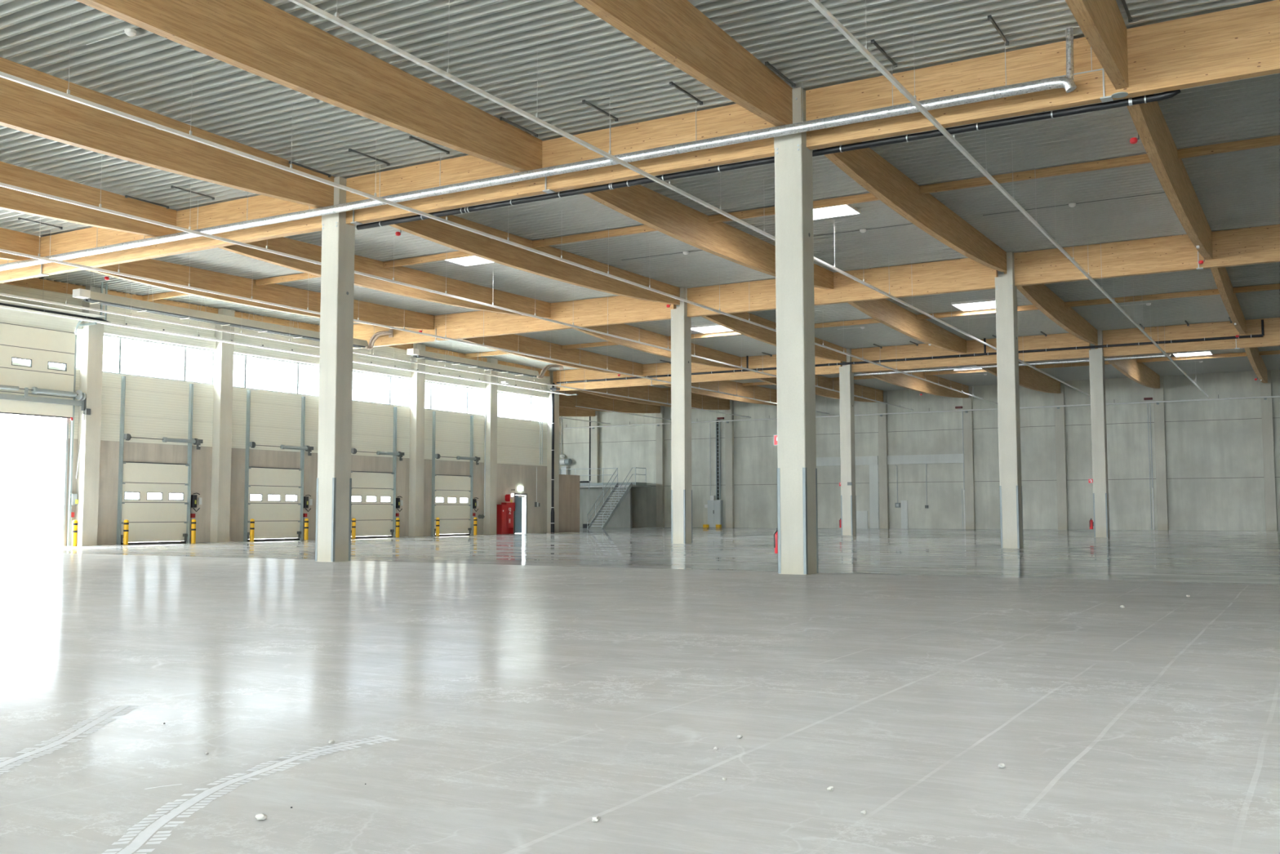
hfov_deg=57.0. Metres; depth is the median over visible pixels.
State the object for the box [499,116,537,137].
channel
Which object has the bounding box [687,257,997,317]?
girder
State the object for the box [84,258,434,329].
beam
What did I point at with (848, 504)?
concrete column
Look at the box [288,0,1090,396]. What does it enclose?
light trunking
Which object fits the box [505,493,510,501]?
fire sign
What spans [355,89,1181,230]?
drain pipe
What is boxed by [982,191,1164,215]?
smoke detector
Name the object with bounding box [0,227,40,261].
beam
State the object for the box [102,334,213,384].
window
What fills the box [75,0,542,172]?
beam
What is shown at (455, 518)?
door
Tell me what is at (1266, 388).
wall pier
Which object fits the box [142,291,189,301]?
purlin
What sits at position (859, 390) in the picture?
beam
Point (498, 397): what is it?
window
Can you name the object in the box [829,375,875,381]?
purlin
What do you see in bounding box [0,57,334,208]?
beam
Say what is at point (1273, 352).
purlin
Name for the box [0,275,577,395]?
cable tray
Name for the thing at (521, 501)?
door
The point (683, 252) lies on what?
smoke detector
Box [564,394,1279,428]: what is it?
pipe
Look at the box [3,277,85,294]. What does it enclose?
edge timber
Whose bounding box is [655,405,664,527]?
wall pier
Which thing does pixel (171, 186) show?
channel
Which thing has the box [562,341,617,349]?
purlin
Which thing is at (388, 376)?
window
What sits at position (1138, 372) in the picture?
beam
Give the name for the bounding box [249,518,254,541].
bollard
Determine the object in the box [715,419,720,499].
cable tray
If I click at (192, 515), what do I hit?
switch
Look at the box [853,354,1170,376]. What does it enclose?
pipe
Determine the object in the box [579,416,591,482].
downpipe
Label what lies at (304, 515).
holder
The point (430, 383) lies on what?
window
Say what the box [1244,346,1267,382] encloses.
beam
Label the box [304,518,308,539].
bollard
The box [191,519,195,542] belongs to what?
bollard
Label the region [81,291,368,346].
hood
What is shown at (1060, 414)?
wall pier
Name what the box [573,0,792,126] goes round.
beam
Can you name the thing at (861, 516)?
leaning board
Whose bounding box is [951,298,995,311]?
skylight
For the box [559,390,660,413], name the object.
beam
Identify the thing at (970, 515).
wall pier
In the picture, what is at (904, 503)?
leaning board
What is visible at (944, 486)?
door
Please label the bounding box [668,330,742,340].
purlin
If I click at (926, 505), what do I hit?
wall outlet
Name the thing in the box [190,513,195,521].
holder
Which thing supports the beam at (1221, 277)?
attached to the girder at (1260, 244)
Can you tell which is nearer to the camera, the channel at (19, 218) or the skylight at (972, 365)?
the channel at (19, 218)
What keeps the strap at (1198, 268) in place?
attached to the girder at (1260, 244)
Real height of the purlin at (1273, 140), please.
0.196 m
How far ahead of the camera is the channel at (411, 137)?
26.16 m
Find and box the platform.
[564,466,656,527]
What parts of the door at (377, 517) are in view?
motor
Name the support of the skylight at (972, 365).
attached to the ceiling
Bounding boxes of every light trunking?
[0,11,997,404]
[0,163,913,410]
[0,217,829,414]
[0,274,751,417]
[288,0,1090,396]
[559,417,610,424]
[575,405,671,420]
[808,0,1208,397]
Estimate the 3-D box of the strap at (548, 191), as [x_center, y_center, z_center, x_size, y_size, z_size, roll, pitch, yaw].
[-1.999,-5.414,25.871,0.180,0.530,0.220,-2,-5,30]
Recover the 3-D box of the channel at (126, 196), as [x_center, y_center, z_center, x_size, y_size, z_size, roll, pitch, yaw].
[-12.927,-5.902,30.953,0.060,0.060,1.300,-2,-5,30]
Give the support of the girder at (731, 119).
on the concrete column at (334, 480)
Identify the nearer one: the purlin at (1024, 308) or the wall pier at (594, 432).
the purlin at (1024, 308)
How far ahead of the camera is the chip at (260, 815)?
4.47 m
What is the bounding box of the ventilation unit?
[559,416,571,475]
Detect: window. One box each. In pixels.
[12,330,80,368]
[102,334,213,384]
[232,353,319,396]
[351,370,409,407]
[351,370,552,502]
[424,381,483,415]
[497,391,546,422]
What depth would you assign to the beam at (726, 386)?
76.36 m
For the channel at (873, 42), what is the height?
0.060 m
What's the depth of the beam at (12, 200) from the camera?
29.35 m
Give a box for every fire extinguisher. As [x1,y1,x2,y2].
[773,528,777,553]
[1089,518,1093,528]
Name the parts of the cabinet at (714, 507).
cabinet door, cabinet door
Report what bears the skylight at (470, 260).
attached to the ceiling
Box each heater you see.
[72,271,393,349]
[406,343,563,378]
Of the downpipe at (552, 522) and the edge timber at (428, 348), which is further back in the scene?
the downpipe at (552, 522)
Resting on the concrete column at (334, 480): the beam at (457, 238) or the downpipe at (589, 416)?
the beam at (457, 238)
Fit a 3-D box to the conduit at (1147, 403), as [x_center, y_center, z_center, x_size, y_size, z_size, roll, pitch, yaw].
[32.293,2.451,74.539,0.199,8.100,0.080,-2,-5,30]
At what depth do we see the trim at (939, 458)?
81.66 m
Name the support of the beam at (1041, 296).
on the concrete column at (1006, 291)
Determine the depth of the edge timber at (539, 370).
66.47 m
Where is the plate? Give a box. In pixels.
[1111,92,1128,97]
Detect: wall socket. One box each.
[198,497,201,504]
[309,498,312,505]
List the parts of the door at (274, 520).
motor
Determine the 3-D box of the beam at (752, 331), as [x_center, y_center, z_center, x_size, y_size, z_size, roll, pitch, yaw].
[6.048,-4.124,52.288,0.200,1.047,17.670,-2,-5,30]
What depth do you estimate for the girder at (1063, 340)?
56.90 m
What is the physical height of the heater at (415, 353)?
1.264 m
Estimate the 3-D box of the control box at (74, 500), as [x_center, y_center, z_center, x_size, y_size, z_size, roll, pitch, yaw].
[-20.298,2.593,42.282,0.166,0.400,0.240,-2,-5,30]
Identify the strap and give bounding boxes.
[39,263,49,275]
[350,209,362,225]
[542,176,555,193]
[1100,69,1113,102]
[1195,251,1203,270]
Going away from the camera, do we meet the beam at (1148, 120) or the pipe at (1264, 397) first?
the beam at (1148, 120)
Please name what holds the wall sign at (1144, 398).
attached to the wall at (1215, 461)
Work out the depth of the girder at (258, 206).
31.76 m
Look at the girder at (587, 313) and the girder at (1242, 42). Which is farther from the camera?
the girder at (587, 313)
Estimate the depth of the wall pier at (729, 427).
89.01 m
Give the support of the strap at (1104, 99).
attached to the girder at (1242, 42)
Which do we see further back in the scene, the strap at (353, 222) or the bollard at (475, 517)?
the bollard at (475, 517)
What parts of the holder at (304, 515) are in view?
post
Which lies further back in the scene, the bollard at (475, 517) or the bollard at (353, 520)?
the bollard at (475, 517)
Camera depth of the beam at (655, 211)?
32.20 m
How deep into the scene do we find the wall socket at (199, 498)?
47.08 m
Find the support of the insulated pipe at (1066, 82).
hanging from the beam at (258, 37)
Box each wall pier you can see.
[591,410,599,482]
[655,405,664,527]
[724,400,734,527]
[877,391,888,528]
[962,386,975,528]
[1054,382,1068,529]
[1153,376,1168,529]
[1260,369,1277,530]
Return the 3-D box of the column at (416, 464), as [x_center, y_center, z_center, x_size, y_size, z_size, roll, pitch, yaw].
[-11.020,0.639,58.294,0.430,9.500,0.620,-2,-5,30]
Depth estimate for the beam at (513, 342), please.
58.40 m
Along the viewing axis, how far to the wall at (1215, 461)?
78.32 m
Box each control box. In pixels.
[71,493,78,504]
[191,493,199,511]
[303,494,311,511]
[395,496,402,511]
[472,497,478,511]
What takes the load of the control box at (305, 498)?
attached to the wall at (155, 407)
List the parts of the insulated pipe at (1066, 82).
hanger rod, hanger rod, hanger rod, hanger rod, hanger rod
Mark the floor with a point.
(496, 693)
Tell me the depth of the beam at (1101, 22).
18.14 m
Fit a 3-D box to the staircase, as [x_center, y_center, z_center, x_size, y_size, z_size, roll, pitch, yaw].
[-2.227,5.238,87.826,1.374,4.560,4.428,-2,-5,30]
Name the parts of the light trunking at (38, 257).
hanger rod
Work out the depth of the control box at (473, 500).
62.20 m
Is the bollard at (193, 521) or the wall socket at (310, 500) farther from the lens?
the wall socket at (310, 500)
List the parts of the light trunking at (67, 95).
hanger rod, hanger rod, hanger rod, hanger rod, hanger rod, hanger rod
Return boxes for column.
[75,285,105,546]
[209,307,235,542]
[315,176,355,561]
[408,343,425,536]
[483,358,497,534]
[546,384,559,532]
[671,287,692,543]
[773,87,817,574]
[839,348,856,535]
[995,252,1023,548]
[1088,329,1110,537]
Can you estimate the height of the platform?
4.564 m
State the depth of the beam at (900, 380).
71.44 m
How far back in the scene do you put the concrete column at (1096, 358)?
53.42 m
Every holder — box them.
[70,511,74,546]
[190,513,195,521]
[302,513,306,539]
[472,512,475,534]
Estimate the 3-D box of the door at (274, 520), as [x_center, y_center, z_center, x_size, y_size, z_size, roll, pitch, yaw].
[-15.430,1.705,50.617,0.380,6.280,3.530,-2,-5,30]
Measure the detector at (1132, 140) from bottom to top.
0.370 m
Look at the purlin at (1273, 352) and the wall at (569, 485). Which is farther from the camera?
the wall at (569, 485)
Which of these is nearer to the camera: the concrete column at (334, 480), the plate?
the plate
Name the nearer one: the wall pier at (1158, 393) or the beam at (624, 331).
the beam at (624, 331)
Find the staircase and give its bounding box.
[586,467,632,528]
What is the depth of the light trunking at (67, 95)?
25.60 m
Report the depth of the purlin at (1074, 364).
67.24 m
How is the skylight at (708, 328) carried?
attached to the ceiling
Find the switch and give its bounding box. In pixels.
[190,513,195,517]
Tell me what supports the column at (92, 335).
on the floor
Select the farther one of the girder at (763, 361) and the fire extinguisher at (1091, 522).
the girder at (763, 361)
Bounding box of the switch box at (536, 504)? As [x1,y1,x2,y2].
[534,466,539,506]
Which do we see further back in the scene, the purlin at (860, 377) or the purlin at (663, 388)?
the purlin at (663, 388)
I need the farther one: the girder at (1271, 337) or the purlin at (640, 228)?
the girder at (1271, 337)
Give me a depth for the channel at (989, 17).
19.96 m
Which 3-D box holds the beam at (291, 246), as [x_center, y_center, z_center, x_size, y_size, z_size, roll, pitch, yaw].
[-8.098,-4.990,39.802,0.200,1.079,17.670,-2,-5,30]
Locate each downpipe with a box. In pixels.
[550,382,555,533]
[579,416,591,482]
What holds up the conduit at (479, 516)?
attached to the wall at (155, 407)
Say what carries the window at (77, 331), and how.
in the wall at (155, 407)
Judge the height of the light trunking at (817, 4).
1.706 m
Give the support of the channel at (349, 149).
attached to the ceiling
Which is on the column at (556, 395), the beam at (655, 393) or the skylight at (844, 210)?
the beam at (655, 393)
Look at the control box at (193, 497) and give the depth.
46.73 m
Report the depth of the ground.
63.98 m
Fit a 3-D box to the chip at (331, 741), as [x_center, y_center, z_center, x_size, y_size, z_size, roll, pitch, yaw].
[-1.563,1.593,5.975,0.031,0.020,0.029,3,-5,-38]
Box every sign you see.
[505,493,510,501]
[517,486,523,490]
[773,434,777,445]
[1088,478,1093,483]
[1143,397,1152,399]
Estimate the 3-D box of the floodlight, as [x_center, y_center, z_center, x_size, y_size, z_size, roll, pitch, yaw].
[-4.978,-2.109,67.623,0.755,0.250,0.420,-2,-5,30]
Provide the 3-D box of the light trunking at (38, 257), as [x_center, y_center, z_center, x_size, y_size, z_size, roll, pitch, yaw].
[-6.492,-4.166,48.553,0.072,1.706,78.900,-2,-5,30]
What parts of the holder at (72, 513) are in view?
post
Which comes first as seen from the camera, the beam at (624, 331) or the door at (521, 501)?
the beam at (624, 331)
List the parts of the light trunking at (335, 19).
hanger rod, hanger rod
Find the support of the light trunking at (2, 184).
hanging from the ceiling
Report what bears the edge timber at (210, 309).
attached to the column at (224, 352)
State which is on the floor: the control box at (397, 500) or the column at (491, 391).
the column at (491, 391)
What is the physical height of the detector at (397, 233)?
0.370 m
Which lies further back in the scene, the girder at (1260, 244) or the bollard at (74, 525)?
the bollard at (74, 525)
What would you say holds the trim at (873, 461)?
attached to the wall at (1215, 461)
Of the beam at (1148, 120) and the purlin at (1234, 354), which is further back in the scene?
the purlin at (1234, 354)
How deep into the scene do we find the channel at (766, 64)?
21.97 m
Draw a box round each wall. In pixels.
[0,277,550,546]
[559,368,1279,530]
[559,474,579,532]
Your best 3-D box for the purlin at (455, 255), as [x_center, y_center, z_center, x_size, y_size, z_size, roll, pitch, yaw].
[-5.942,-5.466,37.565,5.800,0.196,0.100,-2,-5,30]
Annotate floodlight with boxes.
[550,386,559,391]
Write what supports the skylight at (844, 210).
attached to the ceiling
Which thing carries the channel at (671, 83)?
attached to the ceiling
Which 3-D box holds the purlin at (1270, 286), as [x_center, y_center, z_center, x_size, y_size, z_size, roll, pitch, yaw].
[24.641,-5.202,42.544,5.800,0.196,0.100,-2,-5,30]
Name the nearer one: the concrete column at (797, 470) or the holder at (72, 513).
the concrete column at (797, 470)
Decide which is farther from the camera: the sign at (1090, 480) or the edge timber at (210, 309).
the sign at (1090, 480)
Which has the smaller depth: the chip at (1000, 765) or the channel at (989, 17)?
the chip at (1000, 765)
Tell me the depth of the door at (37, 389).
41.40 m
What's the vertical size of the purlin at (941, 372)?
0.196 m
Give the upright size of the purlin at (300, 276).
0.196 m
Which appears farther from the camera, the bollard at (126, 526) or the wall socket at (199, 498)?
the wall socket at (199, 498)
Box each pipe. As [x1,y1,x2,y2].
[0,26,1103,271]
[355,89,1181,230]
[556,319,1264,383]
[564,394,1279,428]
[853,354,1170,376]
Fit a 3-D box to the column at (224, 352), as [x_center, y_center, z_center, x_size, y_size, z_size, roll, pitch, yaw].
[-16.986,-0.083,47.976,0.430,9.470,0.620,-2,-5,30]
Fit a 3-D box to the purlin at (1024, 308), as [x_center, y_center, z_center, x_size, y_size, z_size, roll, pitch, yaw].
[14.246,-4.753,48.524,5.800,0.196,0.100,-2,-5,30]
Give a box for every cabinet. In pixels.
[496,504,506,533]
[501,502,515,533]
[704,495,723,527]
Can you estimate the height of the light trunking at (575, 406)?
1.690 m
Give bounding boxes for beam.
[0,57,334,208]
[0,161,176,236]
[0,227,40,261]
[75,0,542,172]
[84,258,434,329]
[217,236,550,318]
[346,182,679,304]
[458,333,642,375]
[553,371,729,409]
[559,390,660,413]
[559,406,595,416]
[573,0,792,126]
[573,323,740,368]
[574,180,833,289]
[662,380,777,405]
[701,311,846,361]
[757,374,883,402]
[817,142,1006,271]
[845,360,968,397]
[848,298,966,353]
[976,364,1060,393]
[1004,271,1097,344]
[1065,0,1128,89]
[1094,343,1159,388]
[1125,93,1213,259]
[1210,266,1245,333]
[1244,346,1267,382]
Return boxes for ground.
[0,522,515,547]
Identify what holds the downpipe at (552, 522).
on the floor
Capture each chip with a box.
[254,813,266,819]
[328,738,334,743]
[591,815,600,822]
[826,786,834,791]
[997,762,1005,768]
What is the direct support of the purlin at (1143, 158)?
attached to the beam at (1148, 120)
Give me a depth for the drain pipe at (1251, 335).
56.50 m
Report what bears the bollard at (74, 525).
on the floor
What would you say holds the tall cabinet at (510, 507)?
on the floor
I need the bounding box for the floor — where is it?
[0,527,1279,853]
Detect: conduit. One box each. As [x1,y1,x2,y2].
[477,394,485,518]
[539,386,542,464]
[961,413,965,528]
[1146,403,1155,529]
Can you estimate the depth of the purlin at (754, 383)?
76.73 m
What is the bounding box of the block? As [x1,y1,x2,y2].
[702,524,709,527]
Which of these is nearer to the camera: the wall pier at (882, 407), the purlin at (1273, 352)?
the purlin at (1273, 352)
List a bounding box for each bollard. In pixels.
[71,520,77,546]
[123,519,128,544]
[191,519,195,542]
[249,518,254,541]
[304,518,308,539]
[351,518,355,538]
[395,517,399,537]
[435,517,439,536]
[473,516,476,534]
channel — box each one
[17,217,62,229]
[124,195,168,208]
[170,185,214,199]
[288,160,331,177]
[348,148,390,165]
[408,135,449,154]
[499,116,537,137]
[582,99,618,121]
[669,81,702,105]
[764,61,795,87]
[871,39,897,67]
[987,14,1008,45]
[1121,0,1132,22]
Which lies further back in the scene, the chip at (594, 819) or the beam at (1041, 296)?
the beam at (1041, 296)
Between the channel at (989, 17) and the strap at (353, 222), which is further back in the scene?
the strap at (353, 222)
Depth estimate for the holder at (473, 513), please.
62.15 m
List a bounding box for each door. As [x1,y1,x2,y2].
[0,299,106,546]
[116,376,203,544]
[243,390,313,541]
[351,406,404,537]
[431,411,479,535]
[514,493,527,533]
[888,463,964,528]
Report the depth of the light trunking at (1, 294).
47.16 m
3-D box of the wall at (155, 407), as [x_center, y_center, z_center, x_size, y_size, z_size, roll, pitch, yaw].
[-25.714,-1.207,33.498,0.380,10.250,81.640,-2,-5,30]
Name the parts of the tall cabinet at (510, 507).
cabinet door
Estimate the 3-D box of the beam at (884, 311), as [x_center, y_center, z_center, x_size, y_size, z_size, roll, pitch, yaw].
[11.246,-4.348,49.298,0.200,1.047,17.670,-2,-5,30]
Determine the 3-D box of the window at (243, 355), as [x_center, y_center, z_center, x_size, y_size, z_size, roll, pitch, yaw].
[-15.796,-2.215,50.895,0.100,1.420,5.410,-2,-5,30]
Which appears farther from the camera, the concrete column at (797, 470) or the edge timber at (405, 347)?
the edge timber at (405, 347)
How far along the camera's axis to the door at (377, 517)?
55.82 m
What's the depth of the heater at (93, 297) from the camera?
43.98 m
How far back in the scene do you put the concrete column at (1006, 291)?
37.96 m
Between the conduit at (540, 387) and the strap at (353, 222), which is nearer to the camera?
the strap at (353, 222)
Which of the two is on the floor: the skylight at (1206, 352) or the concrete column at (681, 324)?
the concrete column at (681, 324)
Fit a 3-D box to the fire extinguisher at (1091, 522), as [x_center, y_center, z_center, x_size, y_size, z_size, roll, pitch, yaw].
[20.621,4.408,53.740,0.268,0.490,0.180,-2,-5,30]
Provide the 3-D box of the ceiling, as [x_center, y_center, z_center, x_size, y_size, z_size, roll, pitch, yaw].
[-3.837,-5.876,35.624,72.590,0.545,105.000,-2,-5,30]
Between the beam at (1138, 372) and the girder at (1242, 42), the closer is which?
the girder at (1242, 42)
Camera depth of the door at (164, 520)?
45.24 m
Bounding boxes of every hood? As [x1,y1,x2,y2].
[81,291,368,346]
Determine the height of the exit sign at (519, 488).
0.240 m
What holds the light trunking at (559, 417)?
hanging from the ceiling
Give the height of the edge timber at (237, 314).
0.422 m
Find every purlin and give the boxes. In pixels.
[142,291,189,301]
[255,272,319,285]
[383,251,474,267]
[465,351,510,357]
[532,224,657,247]
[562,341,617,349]
[662,387,671,391]
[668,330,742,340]
[708,192,879,223]
[742,382,773,386]
[814,318,880,328]
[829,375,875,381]
[916,304,1038,319]
[919,154,1150,194]
[923,368,986,375]
[1025,360,1110,368]
[1064,288,1219,306]
[1137,352,1247,362]
[1177,134,1279,159]
[1233,283,1279,293]
[1258,350,1279,355]
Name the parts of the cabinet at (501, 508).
cabinet door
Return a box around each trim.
[816,455,879,528]
[887,453,964,464]
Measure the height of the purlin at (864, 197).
0.196 m
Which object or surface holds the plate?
attached to the beam at (1101, 22)
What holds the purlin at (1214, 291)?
attached to the beam at (1041, 296)
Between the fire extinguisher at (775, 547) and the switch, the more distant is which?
the switch
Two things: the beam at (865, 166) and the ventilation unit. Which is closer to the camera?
the beam at (865, 166)
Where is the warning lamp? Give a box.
[509,488,515,497]
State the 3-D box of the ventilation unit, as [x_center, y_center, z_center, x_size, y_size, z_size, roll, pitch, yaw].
[-6.288,1.835,96.553,1.350,5.780,0.610,-2,-5,30]
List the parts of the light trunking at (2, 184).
hanger rod, hanger rod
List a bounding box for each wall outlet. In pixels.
[894,464,900,507]
[924,463,928,507]
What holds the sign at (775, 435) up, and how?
attached to the concrete column at (797, 470)
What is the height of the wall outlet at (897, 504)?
3.010 m
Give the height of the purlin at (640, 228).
0.196 m
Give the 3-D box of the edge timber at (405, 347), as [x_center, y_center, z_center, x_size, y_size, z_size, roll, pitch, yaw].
[-12.635,-4.138,56.114,0.160,0.395,5.350,-2,-5,30]
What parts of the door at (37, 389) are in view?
spring post, pull chain, motor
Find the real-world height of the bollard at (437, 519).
0.925 m
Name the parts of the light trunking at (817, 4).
hanger rod, hanger rod, hanger rod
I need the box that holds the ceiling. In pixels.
[0,0,1279,393]
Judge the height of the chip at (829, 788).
0.019 m
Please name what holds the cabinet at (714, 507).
on the floor
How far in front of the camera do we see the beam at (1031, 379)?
70.48 m
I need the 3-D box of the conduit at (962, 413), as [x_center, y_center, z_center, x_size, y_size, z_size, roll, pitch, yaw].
[22.019,2.894,80.449,0.199,8.100,0.080,-2,-5,30]
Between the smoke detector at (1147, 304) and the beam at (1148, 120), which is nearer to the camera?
the beam at (1148, 120)
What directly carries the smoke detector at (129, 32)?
attached to the ceiling
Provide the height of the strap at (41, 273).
0.530 m
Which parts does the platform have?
handrail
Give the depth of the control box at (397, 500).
57.06 m
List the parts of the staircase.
handrail, handrail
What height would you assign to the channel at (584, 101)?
0.060 m
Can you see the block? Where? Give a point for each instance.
(704, 525)
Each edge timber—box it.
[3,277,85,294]
[107,289,217,313]
[234,311,319,332]
[387,343,413,350]
[425,346,487,361]
[497,360,549,376]
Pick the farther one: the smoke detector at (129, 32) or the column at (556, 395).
the column at (556, 395)
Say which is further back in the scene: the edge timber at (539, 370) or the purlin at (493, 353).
the edge timber at (539, 370)
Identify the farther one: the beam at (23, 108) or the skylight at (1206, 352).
the skylight at (1206, 352)
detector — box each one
[86,28,137,44]
[395,229,400,235]
[621,249,702,260]
[813,223,911,236]
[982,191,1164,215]
[1120,302,1151,306]
[1129,133,1139,143]
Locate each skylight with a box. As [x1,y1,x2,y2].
[444,255,493,266]
[691,324,732,333]
[813,204,861,220]
[947,364,982,370]
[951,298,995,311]
[1172,350,1213,356]
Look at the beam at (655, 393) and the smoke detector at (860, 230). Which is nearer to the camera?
the smoke detector at (860, 230)
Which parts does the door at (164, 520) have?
motor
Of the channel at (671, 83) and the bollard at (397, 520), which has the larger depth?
the bollard at (397, 520)
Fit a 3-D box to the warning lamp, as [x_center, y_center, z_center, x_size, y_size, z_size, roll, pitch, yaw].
[-7.042,3.657,65.164,0.250,0.420,0.180,-2,-5,30]
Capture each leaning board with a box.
[856,511,867,528]
[900,500,907,528]
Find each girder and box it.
[0,195,321,283]
[346,103,775,225]
[352,295,675,349]
[555,354,842,391]
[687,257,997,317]
[805,0,1279,150]
[851,333,1090,373]
[1013,224,1279,286]
[1102,317,1279,356]
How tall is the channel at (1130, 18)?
0.060 m

